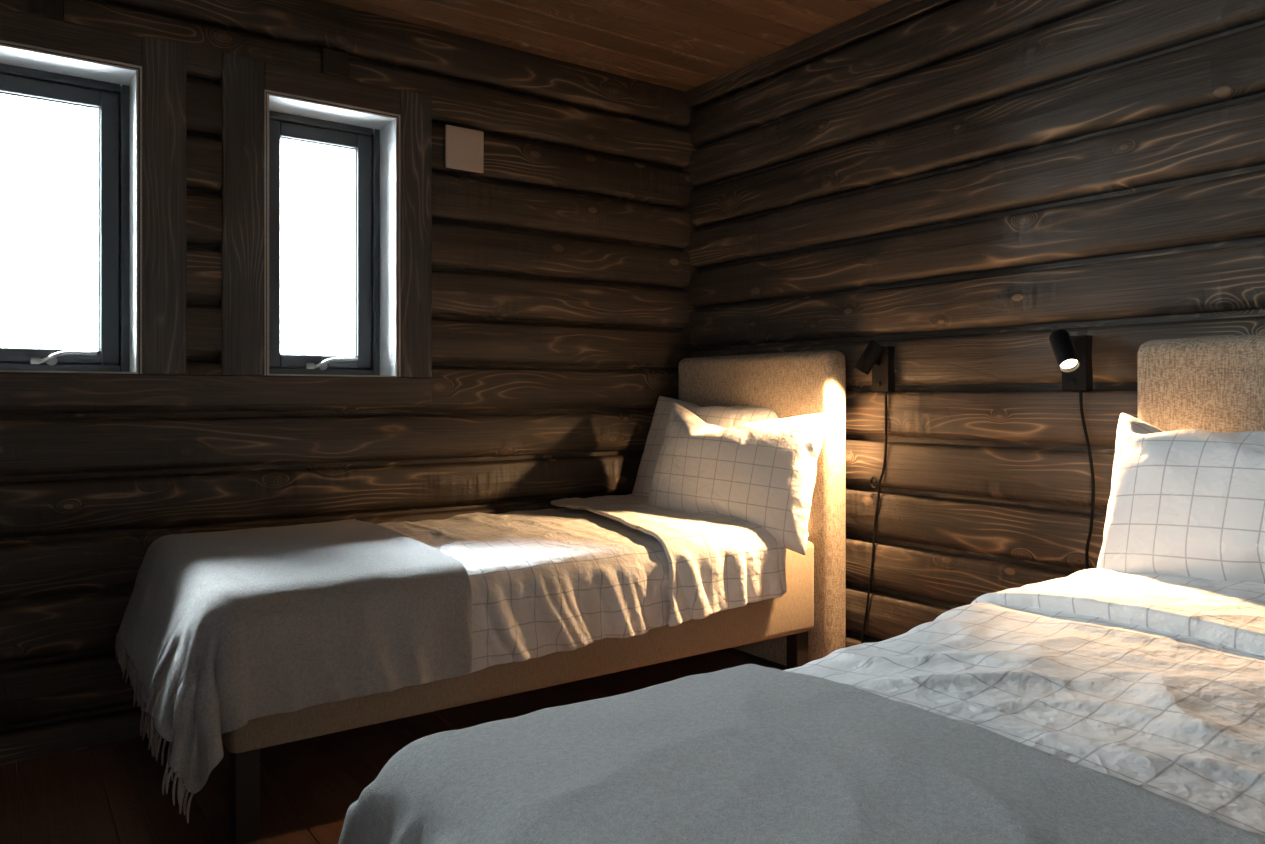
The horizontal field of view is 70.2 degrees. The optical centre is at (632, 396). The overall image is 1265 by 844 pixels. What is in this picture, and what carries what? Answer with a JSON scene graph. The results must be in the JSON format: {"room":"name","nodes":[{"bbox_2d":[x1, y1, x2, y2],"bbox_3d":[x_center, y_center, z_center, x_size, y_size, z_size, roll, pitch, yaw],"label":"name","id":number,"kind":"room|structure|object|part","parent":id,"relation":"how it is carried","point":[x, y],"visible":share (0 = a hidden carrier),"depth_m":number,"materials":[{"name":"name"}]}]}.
{"room":"cabin bedroom","nodes":[
{"label":"cabin bedroom","id":0,"kind":"room"},
{"bbox_2d":[0,0,698,764],"bbox_3d":[-1.401,-0.155,2.929,4.220,2.410,0.136,0,0,-35],"label":"wall","id":1,"kind":"structure","parent":0,"point":[561,269],"depth_m":3.29,"materials":[{"name":"brown wood"}]},
{"bbox_2d":[28,0,63,19],"bbox_3d":[-1.715,-1.152,2.633,0.088,0.088,0.036,0,0,-35],"label":"wooden block","id":2,"kind":"object","parent":1,"relation":"attached to","point":[54,9],"visible":1,"depth_m":2.62,"materials":[{"name":"brown wood"}]},
{"bbox_2d":[0,40,141,373],"bbox_3d":[-1.768,-0.543,2.732,0.465,0.944,0.244,0,0,-35],"label":"window","id":3,"kind":"structure","parent":1,"relation":"in","point":[111,88],"depth_m":2.83,"materials":[{"name":"grey wood"}]},
{"bbox_3d":[-1.758,-0.119,2.783,0.175,0.046,0.039,0,0,-35],"label":"handle","id":4,"kind":"part","parent":3,"relation":"part of","materials":[{"name":"metal"}]},
{"bbox_2d":[0,8,141,65],"bbox_3d":[-1.743,-1.061,2.697,0.464,0.092,0.159,0,0,-35],"label":"trim","id":5,"kind":"structure","parent":1,"relation":"attached to","point":[17,27],"depth_m":2.66,"materials":[{"name":"brown wood"}]},
{"bbox_2d":[142,36,186,373],"bbox_3d":[-1.503,-0.590,2.868,0.124,1.040,0.159,0,0,-35],"label":"trim","id":6,"kind":"structure","parent":1,"relation":"attached to","point":[164,63],"depth_m":2.80,"materials":[{"name":"brown wood"}]},
{"bbox_2d":[0,372,431,406],"bbox_3d":[-1.898,-0.020,2.510,2.825,0.099,0.026,0,0,-35],"label":"trim","id":7,"kind":"structure","parent":1,"relation":"attached to","point":[17,389],"depth_m":2.87,"materials":[{"name":"brown wood"}]},
{"bbox_2d":[219,52,263,374],"bbox_3d":[-1.314,-0.590,3.002,0.128,1.040,0.159,0,0,-35],"label":"trim","id":8,"kind":"structure","parent":1,"relation":"attached to","point":[241,192],"depth_m":2.94,"materials":[{"name":"brown wood"}]},
{"bbox_2d":[264,90,399,376],"bbox_3d":[-1.097,-0.543,3.208,0.465,0.944,0.244,0,0,-35],"label":"window","id":9,"kind":"structure","parent":1,"relation":"in","point":[373,136],"depth_m":3.26,"materials":[{"name":"grey wood"}]},
{"bbox_3d":[-1.141,-0.538,3.271,0.380,0.869,0.044,0,0,-35],"label":"sash","id":10,"kind":"part","parent":9,"relation":"part of","materials":[{"name":"grey paint"}]},
{"bbox_3d":[-1.087,-0.119,3.259,0.175,0.046,0.039,0,0,-35],"label":"handle","id":11,"kind":"part","parent":9,"relation":"part of","materials":[{"name":"metal"}]},
{"bbox_2d":[264,62,399,114],"bbox_3d":[-1.072,-1.061,3.173,0.464,0.092,0.159,0,0,-35],"label":"trim","id":12,"kind":"structure","parent":1,"relation":"attached to","point":[278,78],"depth_m":3.10,"materials":[{"name":"brown wood"}]},
{"bbox_2d":[320,47,348,77],"bbox_3d":[-1.032,-1.152,3.117,0.092,0.088,0.036,0,0,-35],"label":"wooden block","id":13,"kind":"object","parent":1,"relation":"attached to","point":[333,62],"visible":1,"depth_m":3.10,"materials":[{"name":"brown wood"}]},
{"bbox_2d":[400,89,431,376],"bbox_3d":[-0.833,-0.590,3.342,0.120,1.040,0.159,0,0,-35],"label":"trim","id":14,"kind":"structure","parent":1,"relation":"attached to","point":[415,107],"depth_m":3.27,"materials":[{"name":"brown wood"}]},
{"bbox_2d":[444,125,483,172],"bbox_3d":[-0.643,-0.927,3.393,0.154,0.158,0.058,0,0,-35],"label":"air vent","id":15,"kind":"object","parent":1,"relation":"in","point":[464,147],"visible":1,"depth_m":3.37,"materials":[{"name":"white plastic"}]},
{"bbox_2d":[0,648,786,843],"bbox_3d":[-0.093,1.080,1.041,4.369,0.060,4.730,0,0,-35],"label":"floor","id":16,"kind":"structure","parent":0,"point":[111,793],"depth_m":2.46,"materials":[{"name":"brown wood"}]},
{"bbox_2d":[222,350,845,843],"bbox_3d":[-0.326,0.442,2.998,2.054,1.215,0.917,0,0,-35],"label":"bed","id":17,"kind":"object","parent":16,"relation":"on","point":[799,627],"visible":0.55,"depth_m":3.07,"materials":[{"name":"beige fabric"}]},
{"bbox_3d":[-0.921,0.942,2.139,0.056,0.216,0.056,0,0,-35],"label":"leg","id":18,"kind":"part","parent":17,"relation":"part of","materials":[{"name":"black paint"}]},
{"bbox_3d":[0.480,0.422,3.546,0.104,1.175,0.877,0,0,-35],"label":"headboard","id":19,"kind":"part","parent":17,"relation":"part of","materials":[{"name":"beige fabric"}]},
{"bbox_3d":[0.588,0.942,3.210,0.056,0.216,0.056,0,0,-35],"label":"leg","id":20,"kind":"part","parent":17,"relation":"part of","materials":[{"name":"black paint"}]},
{"bbox_3d":[-0.386,0.492,2.992,1.920,0.045,0.838,0,0,-35],"label":"topper","id":21,"kind":"object","parent":17,"relation":"on","visible":0},
{"bbox_2d":[379,494,785,677],"bbox_3d":[-0.460,0.571,2.906,1.831,0.337,0.989,0,0,-35],"label":"duvet","id":22,"kind":"object","parent":21,"relation":"on","point":[543,582],"visible":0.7,"depth_m":2.75,"materials":[{"name":"white fabric"}]},
{"bbox_2d":[115,519,472,822],"bbox_3d":[-0.980,0.672,2.502,0.762,0.519,1.000,0,0,-35],"label":"throw blanket","id":23,"kind":"object","parent":22,"relation":"on","point":[220,631],"visible":1,"depth_m":2.19,"materials":[{"name":"grey fabric"}]},
{"bbox_2d":[632,396,778,496],"bbox_3d":[0.289,0.250,3.574,0.717,0.503,0.245,0,0,42],"label":"pillow","id":24,"kind":"object","parent":21,"relation":"on","point":[726,417],"visible":0.27,"depth_m":3.68,"materials":[{"name":"white fabric"}]},
{"bbox_2d":[647,402,828,554],"bbox_3d":[0.354,0.273,3.240,0.690,0.503,0.294,0,0,44],"label":"pillow","id":25,"kind":"object","parent":21,"relation":"on","point":[762,474],"visible":0.81,"depth_m":3.08,"materials":[{"name":"white fabric"}]},
{"bbox_2d":[1138,334,1264,432],"bbox_3d":[0.797,0.452,1.424,2.044,1.195,0.925,0,0,-35],"label":"headboard","id":26,"kind":"object","parent":16,"relation":"on","point":[1216,384],"visible":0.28,"depth_m":2.18,"materials":[{"name":"beige fabric"}]},
{"bbox_3d":[0.743,0.497,1.409,1.910,0.035,0.868,0,0,-35],"label":"topper","id":27,"kind":"object","parent":26,"relation":"on","visible":0},
{"bbox_2d":[789,567,1264,831],"bbox_3d":[0.652,0.554,1.329,1.788,0.360,0.979,0,0,-35],"label":"duvet","id":28,"kind":"object","parent":27,"relation":"on","point":[1154,683],"visible":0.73,"depth_m":1.38,"materials":[{"name":"white fabric"}]},
{"bbox_2d":[337,664,1264,843],"bbox_3d":[0.144,0.687,0.948,0.735,0.542,1.124,0,0,-35],"label":"throw blanket","id":29,"kind":"object","parent":28,"relation":"on","point":[749,753],"visible":1,"depth_m":1.01,"materials":[{"name":"grey fabric"}]},
{"bbox_2d":[1097,413,1264,583],"bbox_3d":[1.356,0.279,1.894,0.294,0.474,0.720,0,0,-33],"label":"pillow","id":30,"kind":"object","parent":27,"relation":"on","point":[1186,502],"visible":0.78,"depth_m":1.95,"materials":[{"name":"white fabric"}]},
{"bbox_2d":[321,0,891,91],"bbox_3d":[-0.098,-1.390,0.987,4.360,0.060,4.813,0,0,-35],"label":"ceiling","id":31,"kind":"structure","parent":0,"point":[682,45],"depth_m":3.32,"materials":[{"name":"brown wood"}]},
{"bbox_2d":[682,0,1264,647],"bbox_3d":[1.575,-0.155,2.279,0.137,2.410,4.620,0,0,-35],"label":"wall","id":32,"kind":"structure","parent":0,"point":[956,186],"depth_m":2.84,"materials":[{"name":"brown wood"}]},
{"bbox_2d":[685,0,949,107],"bbox_3d":[1.547,-1.324,2.186,0.030,0.071,4.500,0,0,-35],"label":"trim","id":33,"kind":"structure","parent":32,"relation":"attached to","point":[894,11],"depth_m":3.39,"materials":[{"name":"brown wood"}]},
{"bbox_2d":[855,340,894,645],"bbox_3d":[0.840,0.420,3.111,0.124,1.220,0.189,0,0,22],"label":"wall lamp","id":34,"kind":"object","parent":32,"relation":"attached to","point":[876,357],"visible":0.92,"depth_m":3.11,"materials":[{"name":"black plastic"}]},
{"bbox_3d":[0.848,0.505,3.171,0.020,1.050,0.113,0,0,-35],"label":"cord","id":35,"kind":"part","parent":34,"relation":"part of","materials":[{"name":"black plastic"}]},
{"bbox_3d":[0.874,-0.095,3.133,0.039,0.156,0.072,0,0,-35],"label":"wall plate","id":36,"kind":"part","parent":34,"relation":"part of","materials":[{"name":"black metal"}]},
{"bbox_2d":[1049,330,1094,569],"bbox_3d":[1.228,0.420,2.531,0.156,1.219,0.106,0,0,-35],"label":"wall lamp","id":37,"kind":"object","parent":32,"relation":"attached to","point":[1073,354],"visible":0.87,"depth_m":2.54,"materials":[{"name":"black plastic"}]},
{"bbox_3d":[1.203,-0.096,2.486,0.045,0.036,0.036,0,0,7],"label":"bulb","id":38,"kind":"part","parent":37,"relation":"part of","materials":[{"name":"white glass"}]},
{"bbox_3d":[1.250,-0.045,2.562,0.012,0.020,0.020,0,0,-35],"label":"switch knob","id":39,"kind":"part","parent":37,"relation":"part of","materials":[{"name":"black plastic"}]},
{"bbox_3d":[1.271,-0.095,2.572,0.039,0.156,0.072,0,0,-35],"label":"wall plate","id":40,"kind":"part","parent":37,"relation":"part of","materials":[{"name":"black metal"}]},
{"bbox_3d":[1.290,0.505,2.555,0.011,1.050,0.044,0,0,-35],"label":"cord","id":41,"kind":"part","parent":37,"relation":"part of","materials":[{"name":"black plastic"}]}
]}

